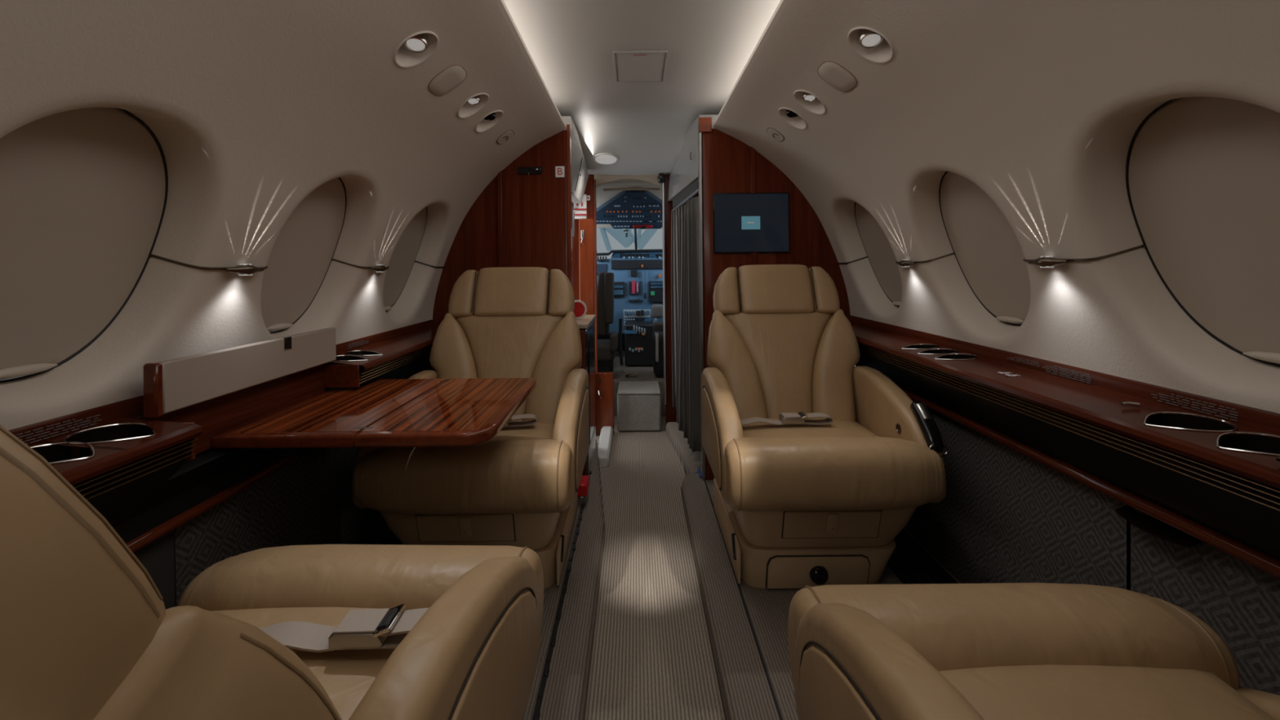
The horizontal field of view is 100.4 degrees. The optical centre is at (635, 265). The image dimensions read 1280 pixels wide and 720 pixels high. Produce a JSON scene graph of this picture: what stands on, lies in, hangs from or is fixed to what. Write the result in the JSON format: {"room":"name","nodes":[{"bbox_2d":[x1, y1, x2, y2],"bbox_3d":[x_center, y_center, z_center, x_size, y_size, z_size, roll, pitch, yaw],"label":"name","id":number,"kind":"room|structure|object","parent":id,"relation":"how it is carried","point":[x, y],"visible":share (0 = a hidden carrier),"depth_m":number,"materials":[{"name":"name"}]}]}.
{"room":"aircraft cabin","nodes":[
{"label":"aircraft cabin","id":0,"kind":"room"},
{"bbox_2d":[0,0,566,430],"bbox_3d":[-0.644,-0.186,0.405,0.681,1.105,3.910,-1,0,0],"label":"wall","id":1,"kind":"structure","parent":0,"point":[251,107],"depth_m":1.06,"materials":[{"name":"beige plastic"}]},
{"bbox_2d":[0,107,168,382],"bbox_3d":[-0.903,-0.038,0.835,0.157,0.437,0.372,-1,0,0],"label":"window","id":2,"kind":"structure","parent":1,"relation":"in","point":[83,192],"depth_m":0.85,"materials":[{"name":"beige plastic"}]},
{"bbox_2d":[149,253,267,270],"bbox_3d":[-0.888,-0.008,1.139,0.083,0.032,0.249,-1,0,0],"label":"trim","id":3,"kind":"structure","parent":1,"relation":"attached to","point":[151,255],"depth_m":1.03,"materials":[{"name":"brown metal"}]},
{"bbox_2d":[8,319,433,445],"bbox_3d":[-0.904,0.252,0.405,0.020,0.034,3.890,-1,0,0],"label":"backsplash","id":4,"kind":"structure","parent":1,"relation":"attached to","point":[134,406],"depth_m":0.90,"materials":[{"name":"brown wood"}]},
{"bbox_2d":[8,319,438,553],"bbox_3d":[-0.834,0.370,0.407,0.161,0.271,3.894,-1,0,0],"label":"ledge","id":5,"kind":"object","parent":1,"relation":"attached to","point":[148,478],"visible":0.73,"depth_m":1.00,"materials":[{"name":"brown wood"}]},
{"bbox_2d":[14,414,101,444],"bbox_3d":[-0.893,0.252,0.800,0.001,0.018,0.181,-1,0,0],"label":"vent","id":6,"kind":"object","parent":5,"relation":"on","point":[74,427],"depth_m":0.83,"materials":[{"name":"brown wood"}]},
{"bbox_2d":[142,327,336,418],"bbox_3d":[-0.844,0.218,1.204,0.026,0.096,0.561,-1,0,0],"label":"panel","id":7,"kind":"object","parent":5,"relation":"on","point":[170,385],"visible":1,"depth_m":1.09,"materials":[{"name":"beige plastic"}]},
{"bbox_2d":[347,340,368,348],"bbox_3d":[-0.893,0.250,1.718,0.001,0.014,0.130,-1,0,0],"label":"vent","id":8,"kind":"object","parent":5,"relation":"on","point":[352,344],"depth_m":1.72,"materials":[{"name":"brown metal"}]},
{"bbox_2d":[212,377,536,456],"bbox_3d":[-0.581,0.378,1.360,0.563,0.071,0.550,-1,0,0],"label":"folding table","id":9,"kind":"object","parent":5,"relation":"attached to","point":[393,412],"visible":0.99,"depth_m":1.20,"materials":[{"name":"brown wood"}]},
{"bbox_2d":[225,263,263,275],"bbox_3d":[-0.840,0.008,1.148,0.032,0.025,0.106,-1,0,0],"label":"wall sconce","id":10,"kind":"object","parent":1,"relation":"attached to","point":[242,269],"visible":1,"depth_m":1.14,"materials":[{"name":"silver metal"}]},
{"bbox_2d":[133,445,403,608],"bbox_3d":[-0.838,0.698,0.400,0.216,0.600,3.940,-1,0,0],"label":"wall panel","id":11,"kind":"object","parent":1,"relation":"attached to","point":[308,500],"depth_m":1.35,"materials":[{"name":"fabric"}]},
{"bbox_2d":[260,177,346,333],"bbox_3d":[-0.903,-0.038,1.443,0.157,0.437,0.372,-1,0,0],"label":"window","id":12,"kind":"structure","parent":1,"relation":"in","point":[299,262],"depth_m":1.46,"materials":[{"name":"beige plastic"}]},
{"bbox_2d":[331,258,389,268],"bbox_3d":[-0.888,-0.008,1.746,0.083,0.032,0.248,-1,0,0],"label":"trim","id":13,"kind":"structure","parent":1,"relation":"attached to","point":[334,260],"depth_m":1.64,"materials":[{"name":"brown metal"}]},
{"bbox_2d":[371,264,388,272],"bbox_3d":[-0.840,0.008,1.750,0.032,0.025,0.106,-1,0,0],"label":"wall sconce","id":14,"kind":"object","parent":1,"relation":"attached to","point":[378,268],"visible":1,"depth_m":1.74,"materials":[{"name":"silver metal"}]},
{"bbox_2d":[382,206,427,311],"bbox_3d":[-0.903,-0.038,2.050,0.157,0.437,0.372,-1,0,0],"label":"window","id":15,"kind":"structure","parent":1,"relation":"in","point":[402,261],"depth_m":2.10,"materials":[{"name":"beige plastic"}]},
{"bbox_2d":[404,33,428,52],"bbox_3d":[-0.507,-0.525,1.220,0.062,0.062,0.060,-1,0,0],"label":"reading lamp","id":16,"kind":"object","parent":1,"relation":"attached to","point":[417,43],"visible":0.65,"depth_m":1.21,"materials":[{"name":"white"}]},
{"bbox_2d":[414,260,444,267],"bbox_3d":[-0.869,-0.008,2.281,0.053,0.032,0.153,-1,0,32],"label":"trim","id":17,"kind":"structure","parent":1,"relation":"attached to","point":[415,260],"depth_m":2.24,"materials":[{"name":"black rubber"}]},
{"bbox_2d":[427,64,466,96],"bbox_3d":[-0.502,-0.495,1.425,0.088,0.066,0.115,-1,0,0],"label":"cover","id":18,"kind":"object","parent":1,"relation":"attached to","point":[451,77],"visible":1,"depth_m":1.42,"materials":[{"name":"beige plastic"}]},
{"bbox_2d":[466,94,479,104],"bbox_3d":[-0.509,-0.529,1.645,0.058,0.056,0.060,-1,0,0],"label":"reading lamp","id":19,"kind":"object","parent":1,"relation":"attached to","point":[476,100],"visible":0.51,"depth_m":1.64,"materials":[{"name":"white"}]},
{"bbox_2d":[484,111,495,120],"bbox_3d":[-0.509,-0.529,1.825,0.058,0.056,0.060,-1,0,0],"label":"reading lamp","id":20,"kind":"object","parent":1,"relation":"attached to","point":[491,117],"visible":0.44,"depth_m":1.82,"materials":[{"name":"black plastic"}]},
{"bbox_2d":[496,130,514,144],"bbox_3d":[-0.503,-0.495,2.055,0.062,0.047,0.089,-1,0,0],"label":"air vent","id":21,"kind":"structure","parent":1,"relation":"in","point":[508,135],"depth_m":2.05,"materials":[{"name":"beige plastic"}]},
{"bbox_2d":[566,124,572,284],"bbox_3d":[-0.296,-0.192,2.376,0.016,0.870,0.036,-1,0,0],"label":"trim","id":22,"kind":"structure","parent":1,"relation":"attached to","point":[568,126],"depth_m":2.36,"materials":[{"name":"red wood"}]},
{"bbox_2d":[374,440,604,719],"bbox_3d":[-0.516,0.991,0.710,0.805,0.071,4.520,-1,0,0],"label":"floor","id":23,"kind":"structure","parent":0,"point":[565,695],"depth_m":1.43,"materials":[{"name":"carpet"}]},
{"bbox_2d":[0,424,543,719],"bbox_3d":[-0.467,0.492,0.551,0.608,0.925,0.833,-1,0,2],"label":"seat","id":24,"kind":"object","parent":23,"relation":"on","point":[87,633],"visible":0.98,"depth_m":0.32,"materials":[{"name":"leather"}]},
{"bbox_2d":[211,606,395,719],"bbox_3d":[-0.462,0.588,0.660,0.484,0.145,0.400,-1,0,2],"label":"seat cushion","id":25,"kind":"object","parent":24,"relation":"on","point":[346,676],"depth_m":0.71,"materials":[{"name":"beige leather"}]},
{"bbox_2d":[258,604,429,652],"bbox_3d":[-0.391,0.492,0.724,0.295,0.031,0.052,-1,0,-2],"label":"belt","id":26,"kind":"object","parent":24,"relation":"on","point":[382,628],"visible":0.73,"depth_m":0.72,"materials":[{"name":"beige"}]},
{"bbox_2d":[351,266,589,589],"bbox_3d":[-0.466,0.479,1.741,0.608,0.950,0.776,-1,0,0],"label":"seat","id":27,"kind":"object","parent":23,"relation":"on","point":[518,487],"visible":0.8,"depth_m":1.53,"materials":[{"name":"leather"}]},
{"bbox_2d":[503,413,537,426],"bbox_3d":[-0.467,0.499,1.704,0.295,0.031,0.052,-1,0,-15],"label":"belt","id":28,"kind":"object","parent":27,"relation":"on","point":[511,424],"visible":0.35,"depth_m":1.72,"materials":[{"name":"beige"}]},
{"bbox_2d":[491,420,554,439],"bbox_3d":[-0.464,0.588,1.660,0.484,0.145,0.400,-1,0,0],"label":"seat cushion","id":29,"kind":"object","parent":27,"relation":"on","point":[543,429],"depth_m":1.68,"materials":[{"name":"beige leather"}]},
{"bbox_2d":[577,475,589,504],"bbox_3d":[-0.220,0.905,2.170,0.054,0.098,0.100,-1,0,0],"label":"case","id":30,"kind":"object","parent":23,"relation":"on","point":[583,489],"visible":0.59,"depth_m":2.12,"materials":[{"name":"red paint"}]},
{"bbox_2d":[497,170,502,266],"bbox_3d":[-0.596,0.176,2.600,0.020,1.700,0.500,-1,0,0],"label":"wall","id":31,"kind":"structure","parent":0,"point":[500,200],"depth_m":2.35,"materials":[{"name":"brown wood"}]},
{"bbox_2d":[561,115,588,204],"bbox_3d":[-0.431,-0.516,2.805,0.303,0.320,0.790,-1,0,0],"label":"locker","id":32,"kind":"object","parent":31,"relation":"attached to","point":[580,175],"visible":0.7,"depth_m":2.75,"materials":[{"name":"grey plastic"}]},
{"bbox_2d":[571,201,574,247],"bbox_3d":[-0.425,-0.216,2.720,0.210,0.240,0.200,-1,0,0],"label":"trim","id":33,"kind":"structure","parent":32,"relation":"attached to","point":[572,208],"depth_m":2.77,"materials":[{"name":"black"}]},
{"bbox_2d":[597,333,625,351],"bbox_3d":[0.027,0.480,4.950,1.700,1.080,0.040,-1,0,0],"label":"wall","id":34,"kind":"structure","parent":0,"point":[607,337],"depth_m":4.93,"materials":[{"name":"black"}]},
{"bbox_2d":[596,227,662,259],"bbox_3d":[0.020,-0.170,4.540,1.500,0.340,0.820,-1,0,0],"label":"window","id":35,"kind":"structure","parent":34,"relation":"in","point":[608,239],"depth_m":4.50,"materials":[{"name":"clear glass"}]},
{"bbox_2d":[595,178,662,227],"bbox_3d":[0.018,-0.453,3.820,1.400,0.335,0.920,-1,0,0],"label":"ceiling","id":36,"kind":"structure","parent":0,"point":[602,197],"depth_m":3.67,"materials":[{"name":"beige plastic"}]},
{"bbox_2d":[596,190,662,229],"bbox_3d":[-0.062,-0.405,3.879,0.583,0.253,0.424,-1,0,0],"label":"console","id":37,"kind":"object","parent":36,"relation":"attached to","point":[628,209],"visible":0.99,"depth_m":3.87,"materials":[{"name":"blue plastic"}]},
{"bbox_2d":[603,187,660,191],"bbox_3d":[-0.029,-0.521,3.620,0.385,0.025,0.018,-1,0,0],"label":"trim","id":38,"kind":"structure","parent":36,"relation":"attached to","point":[615,188],"depth_m":3.61,"materials":[{"name":"beige"}]},
{"bbox_2d":[572,173,703,423],"bbox_3d":[0.024,0.158,3.335,1.930,1.724,0.030,-1,0,0],"label":"wall","id":39,"kind":"structure","parent":0,"point":[670,411],"depth_m":3.32,"materials":[{"name":"brown wood"}]},
{"bbox_2d":[578,218,595,425],"bbox_3d":[-0.294,0.363,3.204,0.088,1.290,0.042,-1,0,0],"label":"door","id":40,"kind":"structure","parent":39,"relation":"in","point":[586,248],"depth_m":3.19,"materials":[{"name":"red wood"}]},
{"bbox_2d":[573,194,586,218],"bbox_3d":[-0.337,-0.360,3.236,0.077,0.146,0.027,-1,0,0],"label":"placard","id":41,"kind":"object","parent":40,"relation":"attached to","point":[580,209],"visible":0.67,"depth_m":3.23,"materials":[{"name":"white plastic"}]},
{"bbox_2d":[593,178,598,372],"bbox_3d":[-0.248,0.162,3.318,0.012,1.400,0.040,-1,0,0],"label":"trim","id":42,"kind":"structure","parent":39,"relation":"attached to","point":[594,180],"depth_m":3.30,"materials":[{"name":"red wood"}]},
{"bbox_2d":[597,426,613,466],"bbox_3d":[-0.173,1.002,2.970,0.070,0.070,0.520,-1,0,0],"label":"door frame","id":43,"kind":"structure","parent":39,"relation":"attached to","point":[605,442],"depth_m":2.88,"materials":[{"name":"grey plastic"}]},
{"bbox_2d":[657,173,665,182],"bbox_3d":[0.156,-0.540,3.280,0.048,0.058,0.048,-1,0,0],"label":"dome","id":44,"kind":"object","parent":39,"relation":"attached to","point":[660,178],"visible":1,"depth_m":3.26,"materials":[{"name":"black plastic"}]},
{"bbox_2d":[662,182,666,404],"bbox_3d":[0.175,0.158,3.318,0.012,1.400,0.040,-1,0,0],"label":"trim","id":45,"kind":"structure","parent":39,"relation":"attached to","point":[663,183],"depth_m":3.30,"materials":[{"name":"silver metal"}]},
{"bbox_2d":[613,351,666,415],"bbox_3d":[0.031,0.903,4.300,1.400,0.234,1.340,-1,0,0],"label":"floor","id":46,"kind":"structure","parent":0,"point":[645,373],"depth_m":3.81,"materials":[{"name":"carpet"}]},
{"bbox_2d":[597,271,623,372],"bbox_3d":[-0.216,0.412,3.770,0.246,0.740,0.340,-1,0,0],"label":"seat","id":47,"kind":"object","parent":46,"relation":"on","point":[606,348],"visible":0.85,"depth_m":3.74,"materials":[{"name":"grey leather"}]},
{"bbox_2d":[597,339,615,361],"bbox_3d":[-0.242,0.599,3.800,0.190,0.120,0.280,-1,0,0],"label":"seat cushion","id":48,"kind":"object","parent":47,"relation":"on","point":[604,353],"depth_m":3.66,"materials":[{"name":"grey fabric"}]},
{"bbox_2d":[596,248,662,333],"bbox_3d":[-0.051,0.216,4.473,0.963,0.713,0.105,-1,0,0],"label":"panel","id":49,"kind":"object","parent":46,"relation":"on","point":[637,273],"visible":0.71,"depth_m":4.50,"materials":[{"name":"blue"}]},
{"bbox_2d":[624,320,653,365],"bbox_3d":[0.032,0.618,4.260,0.244,0.324,0.300,-1,0,0],"label":"pedestal","id":50,"kind":"object","parent":46,"relation":"on","point":[638,334],"visible":0.98,"depth_m":4.15,"materials":[{"name":"black plastic"}]},
{"bbox_2d":[651,304,663,376],"bbox_3d":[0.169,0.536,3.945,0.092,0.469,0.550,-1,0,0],"label":"seat","id":51,"kind":"object","parent":46,"relation":"on","point":[656,309],"visible":0.91,"depth_m":3.72,"materials":[{"name":"black leather"}]},
{"bbox_2d":[652,330,663,376],"bbox_3d":[0.168,0.621,3.850,0.090,0.300,0.280,-1,0,0],"label":"seat cushion","id":52,"kind":"object","parent":51,"relation":"on","point":[658,367],"depth_m":3.71,"materials":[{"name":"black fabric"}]},
{"bbox_2d":[432,128,850,479],"bbox_3d":[0.024,0.180,2.375,1.880,1.580,0.030,-1,0,0],"label":"wall","id":53,"kind":"structure","parent":0,"point":[535,206],"depth_m":2.36,"materials":[{"name":"brown wood"}]},
{"bbox_2d":[517,166,542,175],"bbox_3d":[-0.469,-0.417,2.351,0.104,0.041,0.018,-1,0,0],"label":"switch panel","id":54,"kind":"object","parent":53,"relation":"in","point":[521,170],"depth_m":2.35,"materials":[{"name":"black plastic"}]},
{"bbox_2d":[555,166,564,177],"bbox_3d":[-0.336,-0.416,2.357,0.040,0.049,0.007,-1,0,0],"label":"letter sign","id":55,"kind":"object","parent":53,"relation":"attached to","point":[559,171],"visible":1,"depth_m":2.35,"materials":[{"name":"white plastic"}]},
{"bbox_2d":[532,471,591,719],"bbox_3d":[-0.210,0.949,0.929,0.015,0.009,3.059,-1,0,0],"label":"trim","id":56,"kind":"structure","parent":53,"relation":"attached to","point":[536,713],"depth_m":1.40,"materials":[{"name":"black rubber"}]},
{"bbox_2d":[697,467,702,478],"bbox_3d":[0.289,0.972,2.430,0.012,0.070,0.100,-1,0,0],"label":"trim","id":57,"kind":"structure","parent":53,"relation":"attached to","point":[698,468],"depth_m":2.42,"materials":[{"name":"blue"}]},
{"bbox_2d":[697,122,705,479],"bbox_3d":[0.292,0.157,2.376,0.012,1.600,0.040,-1,0,0],"label":"trim","id":58,"kind":"structure","parent":53,"relation":"attached to","point":[700,134],"depth_m":2.36,"materials":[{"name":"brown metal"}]},
{"bbox_2d":[698,117,711,132],"bbox_3d":[0.306,-0.623,2.356,0.056,0.064,0.016,-1,0,0],"label":"trim","id":59,"kind":"structure","parent":53,"relation":"attached to","point":[704,123],"depth_m":2.35,"materials":[{"name":"red wood"}]},
{"bbox_2d":[703,479,782,719],"bbox_3d":[0.303,0.946,0.900,0.006,0.005,3.000,-1,0,0],"label":"trim","id":60,"kind":"structure","parent":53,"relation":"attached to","point":[708,491],"depth_m":1.38,"materials":[{"name":"black rubber"}]},
{"bbox_2d":[712,192,789,253],"bbox_3d":[0.509,-0.190,2.355,0.337,0.266,0.014,-1,0,0],"label":"monitor","id":61,"kind":"object","parent":53,"relation":"attached to","point":[743,222],"visible":1,"depth_m":2.35,"materials":[{"name":"black plastic"}]},
{"bbox_2d":[503,0,780,175],"bbox_3d":[0.016,-0.650,0.905,1.040,0.172,4.910,-1,0,0],"label":"ceiling","id":62,"kind":"structure","parent":0,"point":[571,44],"depth_m":1.86,"materials":[{"name":"grey plastic"}]},
{"bbox_2d":[593,152,617,164],"bbox_3d":[-0.169,-0.602,3.001,0.139,0.041,0.136,-1,0,-5],"label":"dome light","id":63,"kind":"object","parent":62,"relation":"attached to","point":[606,158],"visible":1,"depth_m":2.97,"materials":[{"name":"white plastic"}]},
{"bbox_2d":[595,155,617,164],"bbox_3d":[-0.169,-0.598,2.998,0.124,0.014,0.124,-1,-13,0],"label":"diffuser","id":64,"kind":"object","parent":63,"relation":"attached to","point":[601,159],"depth_m":2.98,"materials":[{"name":"white plastic"}]},
{"bbox_2d":[613,50,667,82],"bbox_3d":[0.015,-0.710,1.900,0.180,0.014,0.282,-1,0,0],"label":"ceiling hatch","id":65,"kind":"object","parent":62,"relation":"attached to","point":[633,66],"visible":1,"depth_m":1.88,"materials":[{"name":"grey plastic"}]},
{"bbox_2d":[584,415,724,719],"bbox_3d":[0.032,1.040,1.300,0.720,0.040,5.800,-1,0,0],"label":"floor","id":66,"kind":"structure","parent":0,"point":[652,659],"depth_m":1.60,"materials":[{"name":"carpet"}]},
{"bbox_2d":[575,315,595,475],"bbox_3d":[-0.398,0.638,2.616,0.374,0.752,0.470,-1,0,0],"label":"base cabinet","id":67,"kind":"object","parent":66,"relation":"on","point":[586,322],"visible":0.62,"depth_m":2.58,"materials":[{"name":"black wood"}]},
{"bbox_2d":[575,315,595,328],"bbox_3d":[-0.401,0.272,2.616,0.374,0.020,0.470,-1,0,0],"label":"countertop","id":68,"kind":"structure","parent":67,"relation":"on","point":[584,322],"depth_m":2.52,"materials":[{"name":"beige"}]},
{"bbox_2d":[573,300,586,319],"bbox_3d":[-0.287,0.214,2.620,0.093,0.093,0.007,-1,0,0],"label":"disc","id":69,"kind":"object","parent":68,"relation":"on","point":[580,308],"visible":0.73,"depth_m":2.62,"materials":[{"name":"red plastic"}]},
{"bbox_2d":[595,372,613,434],"bbox_3d":[-0.189,0.832,3.226,0.110,0.370,0.058,-1,0,0],"label":"base cabinet","id":70,"kind":"object","parent":66,"relation":"on","point":[604,381],"visible":0.88,"depth_m":3.21,"materials":[{"name":"red wood"}]},
{"bbox_2d":[617,381,661,431],"bbox_3d":[0.019,0.899,3.440,0.271,0.238,0.340,-1,0,0],"label":"step","id":71,"kind":"structure","parent":66,"relation":"on","point":[638,402],"depth_m":3.27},
{"bbox_2d":[665,422,705,475],"bbox_3d":[0.406,0.982,2.840,0.452,0.071,0.800,-1,0,0],"label":"floor","id":72,"kind":"structure","parent":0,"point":[691,460],"depth_m":2.77,"materials":[{"name":"carpet"}]},
{"bbox_2d":[750,146,756,264],"bbox_3d":[0.524,0.165,2.850,0.020,1.700,1.000,-1,0,0],"label":"trim","id":73,"kind":"structure","parent":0,"point":[753,152],"depth_m":2.35,"materials":[{"name":"brown wood"}]},
{"bbox_2d":[668,115,717,200],"bbox_3d":[0.352,-0.543,2.855,0.309,0.280,0.890,-1,0,0],"label":"locker","id":74,"kind":"object","parent":73,"relation":"attached to","point":[684,173],"visible":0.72,"depth_m":2.69,"materials":[{"name":"grey plastic"}]},
{"bbox_2d":[671,178,703,453],"bbox_3d":[0.255,0.241,2.770,0.072,1.273,0.744,-1,0,-6],"label":"curtain","id":75,"kind":"object","parent":74,"relation":"hanging from","point":[685,259],"visible":0.96,"depth_m":2.63,"materials":[{"name":"grey fabric"}]},
{"bbox_2d":[680,471,960,719],"bbox_3d":[0.590,0.980,0.450,0.784,0.071,4.000,-1,0,0],"label":"floor","id":76,"kind":"structure","parent":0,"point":[745,694],"depth_m":1.42,"materials":[{"name":"carpet"}]},
{"bbox_2d":[701,264,947,588],"bbox_3d":[0.533,0.470,1.741,0.608,0.950,0.776,-1,0,0],"label":"seat","id":77,"kind":"object","parent":76,"relation":"on","point":[796,506],"visible":0.97,"depth_m":1.55,"materials":[{"name":"leather"}]},
{"bbox_2d":[740,411,833,425],"bbox_3d":[0.479,0.489,1.715,0.295,0.031,0.052,-1,0,0],"label":"belt","id":78,"kind":"object","parent":77,"relation":"on","point":[798,418],"visible":1,"depth_m":1.70,"materials":[{"name":"beige"}]},
{"bbox_2d":[741,417,878,437],"bbox_3d":[0.533,0.579,1.660,0.484,0.145,0.400,-1,0,0],"label":"seat cushion","id":79,"kind":"object","parent":77,"relation":"on","point":[840,427],"depth_m":1.68,"materials":[{"name":"beige leather"}]},
{"bbox_2d":[895,423,901,433],"bbox_3d":[0.762,0.473,1.550,0.005,0.029,0.029,-1,0,0],"label":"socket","id":80,"kind":"object","parent":77,"relation":"attached to","point":[898,426],"depth_m":1.55,"materials":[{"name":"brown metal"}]},
{"bbox_2d":[787,582,1279,719],"bbox_3d":[0.523,0.495,0.398,0.608,0.900,0.878,-1,0,0],"label":"seat","id":81,"kind":"object","parent":76,"relation":"on","point":[988,651],"visible":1,"depth_m":0.68,"materials":[{"name":"leather"}]},
{"bbox_2d":[938,664,1275,719],"bbox_3d":[0.523,0.579,0.530,0.484,0.145,0.400,-1,0,0],"label":"seat cushion","id":82,"kind":"object","parent":81,"relation":"on","point":[996,691],"depth_m":0.64,"materials":[{"name":"beige leather"}]},
{"bbox_2d":[712,0,1279,413],"bbox_3d":[0.685,-0.199,0.405,0.681,1.105,3.910,-1,0,0],"label":"wall","id":83,"kind":"structure","parent":0,"point":[1039,104],"depth_m":1.09,"materials":[{"name":"beige plastic"}]},
{"bbox_2d":[766,127,784,142],"bbox_3d":[0.537,-0.506,2.055,0.062,0.047,0.089,-1,0,0],"label":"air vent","id":84,"kind":"structure","parent":83,"relation":"in","point":[773,133],"depth_m":2.05,"materials":[{"name":"beige plastic"}]},
{"bbox_2d":[786,109,798,117],"bbox_3d":[0.543,-0.539,1.825,0.058,0.056,0.060,-1,0,0],"label":"reading lamp","id":85,"kind":"object","parent":83,"relation":"attached to","point":[789,113],"visible":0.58,"depth_m":1.82,"materials":[{"name":"black plastic"}]},
{"bbox_2d":[802,91,817,101],"bbox_3d":[0.543,-0.539,1.645,0.058,0.056,0.060,-1,0,0],"label":"reading lamp","id":86,"kind":"object","parent":83,"relation":"attached to","point":[806,96],"visible":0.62,"depth_m":1.64,"materials":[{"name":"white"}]},
{"bbox_2d":[817,61,857,92],"bbox_3d":[0.537,-0.505,1.425,0.088,0.066,0.115,-1,0,0],"label":"cover","id":87,"kind":"object","parent":83,"relation":"attached to","point":[833,73],"visible":1,"depth_m":1.42,"materials":[{"name":"beige plastic"}]},
{"bbox_2d":[837,256,867,263],"bbox_3d":[0.912,-0.026,2.281,0.053,0.032,0.153,-1,0,-32],"label":"trim","id":88,"kind":"structure","parent":83,"relation":"attached to","point":[865,256],"depth_m":2.24,"materials":[{"name":"black rubber"}]},
{"bbox_2d":[858,29,883,48],"bbox_3d":[0.541,-0.536,1.220,0.062,0.062,0.060,-1,0,0],"label":"reading lamp","id":89,"kind":"object","parent":83,"relation":"attached to","point":[867,38],"visible":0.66,"depth_m":1.21,"materials":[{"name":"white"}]},
{"bbox_2d":[854,201,902,306],"bbox_3d":[0.946,-0.056,2.050,0.157,0.437,0.372,-1,0,0],"label":"window","id":90,"kind":"structure","parent":83,"relation":"in","point":[880,254],"depth_m":2.09,"materials":[{"name":"beige plastic"}]},
{"bbox_2d":[897,259,915,266],"bbox_3d":[0.884,-0.009,1.750,0.032,0.025,0.106,-1,0,0],"label":"wall sconce","id":91,"kind":"object","parent":83,"relation":"attached to","point":[904,263],"visible":1,"depth_m":1.73,"materials":[{"name":"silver metal"}]},
{"bbox_2d":[895,252,954,262],"bbox_3d":[0.932,-0.025,1.746,0.083,0.032,0.248,-1,0,0],"label":"trim","id":92,"kind":"structure","parent":83,"relation":"attached to","point":[948,255],"depth_m":1.64,"materials":[{"name":"brown metal"}]},
{"bbox_2d":[938,171,1031,325],"bbox_3d":[0.946,-0.056,1.443,0.157,0.437,0.372,-1,0,0],"label":"window","id":93,"kind":"structure","parent":83,"relation":"in","point":[986,248],"depth_m":1.46,"materials":[{"name":"beige plastic"}]},
{"bbox_2d":[1027,256,1067,267],"bbox_3d":[0.884,-0.009,1.148,0.032,0.025,0.106,-1,0,0],"label":"wall sconce","id":94,"kind":"object","parent":83,"relation":"attached to","point":[1043,261],"visible":1,"depth_m":1.14,"materials":[{"name":"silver metal"}]},
{"bbox_2d":[849,315,1279,578],"bbox_3d":[0.885,0.349,0.405,0.161,0.263,3.898,-1,0,0],"label":"ledge","id":95,"kind":"object","parent":83,"relation":"attached to","point":[1215,463],"visible":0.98,"depth_m":0.97,"materials":[{"name":"brown wood"}]},
{"bbox_2d":[1008,356,1039,366],"bbox_3d":[0.942,0.230,1.300,0.001,0.010,0.110,-1,0,0],"label":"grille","id":96,"kind":"object","parent":95,"relation":"on","point":[1012,361],"depth_m":1.30,"materials":[{"name":"metal"}]},
{"bbox_2d":[1042,365,1091,383],"bbox_3d":[0.942,0.234,1.169,0.001,0.018,0.133,-1,0,0],"label":"grille","id":97,"kind":"object","parent":95,"relation":"on","point":[1071,374],"depth_m":1.16,"materials":[{"name":"brown metal"}]},
{"bbox_2d":[857,342,1279,511],"bbox_3d":[0.839,0.297,0.405,0.055,0.038,3.890,-1,0,0],"label":"grille","id":98,"kind":"object","parent":95,"relation":"attached to","point":[1260,491],"depth_m":0.92,"materials":[{"name":"black"}]},
{"bbox_2d":[1151,393,1238,421],"bbox_3d":[0.942,0.234,0.904,0.001,0.018,0.142,-1,0,0],"label":"grille","id":99,"kind":"object","parent":95,"relation":"on","point":[1206,409],"depth_m":0.89,"materials":[{"name":"wood"}]},
{"bbox_2d":[849,315,1279,433],"bbox_3d":[0.952,0.234,0.405,0.020,0.034,3.890,-1,0,0],"label":"backsplash","id":100,"kind":"structure","parent":83,"relation":"attached to","point":[1267,420],"depth_m":1.06,"materials":[{"name":"brown wood"}]},
{"bbox_2d":[855,365,1279,695],"bbox_3d":[0.896,0.681,0.400,0.216,0.600,3.940,-1,0,0],"label":"wall panel","id":101,"kind":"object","parent":83,"relation":"attached to","point":[1004,515],"depth_m":1.22,"materials":[{"name":"fabric"}]},
{"bbox_2d":[1022,244,1145,262],"bbox_3d":[0.932,-0.025,1.139,0.083,0.032,0.249,-1,0,0],"label":"trim","id":102,"kind":"structure","parent":83,"relation":"attached to","point":[1143,245],"depth_m":1.03,"materials":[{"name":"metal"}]},
{"bbox_2d":[1125,96,1279,367],"bbox_3d":[0.946,-0.056,0.835,0.157,0.437,0.372,-1,0,0],"label":"window","id":103,"kind":"structure","parent":83,"relation":"in","point":[1202,173],"depth_m":0.87,"materials":[{"name":"beige plastic"}]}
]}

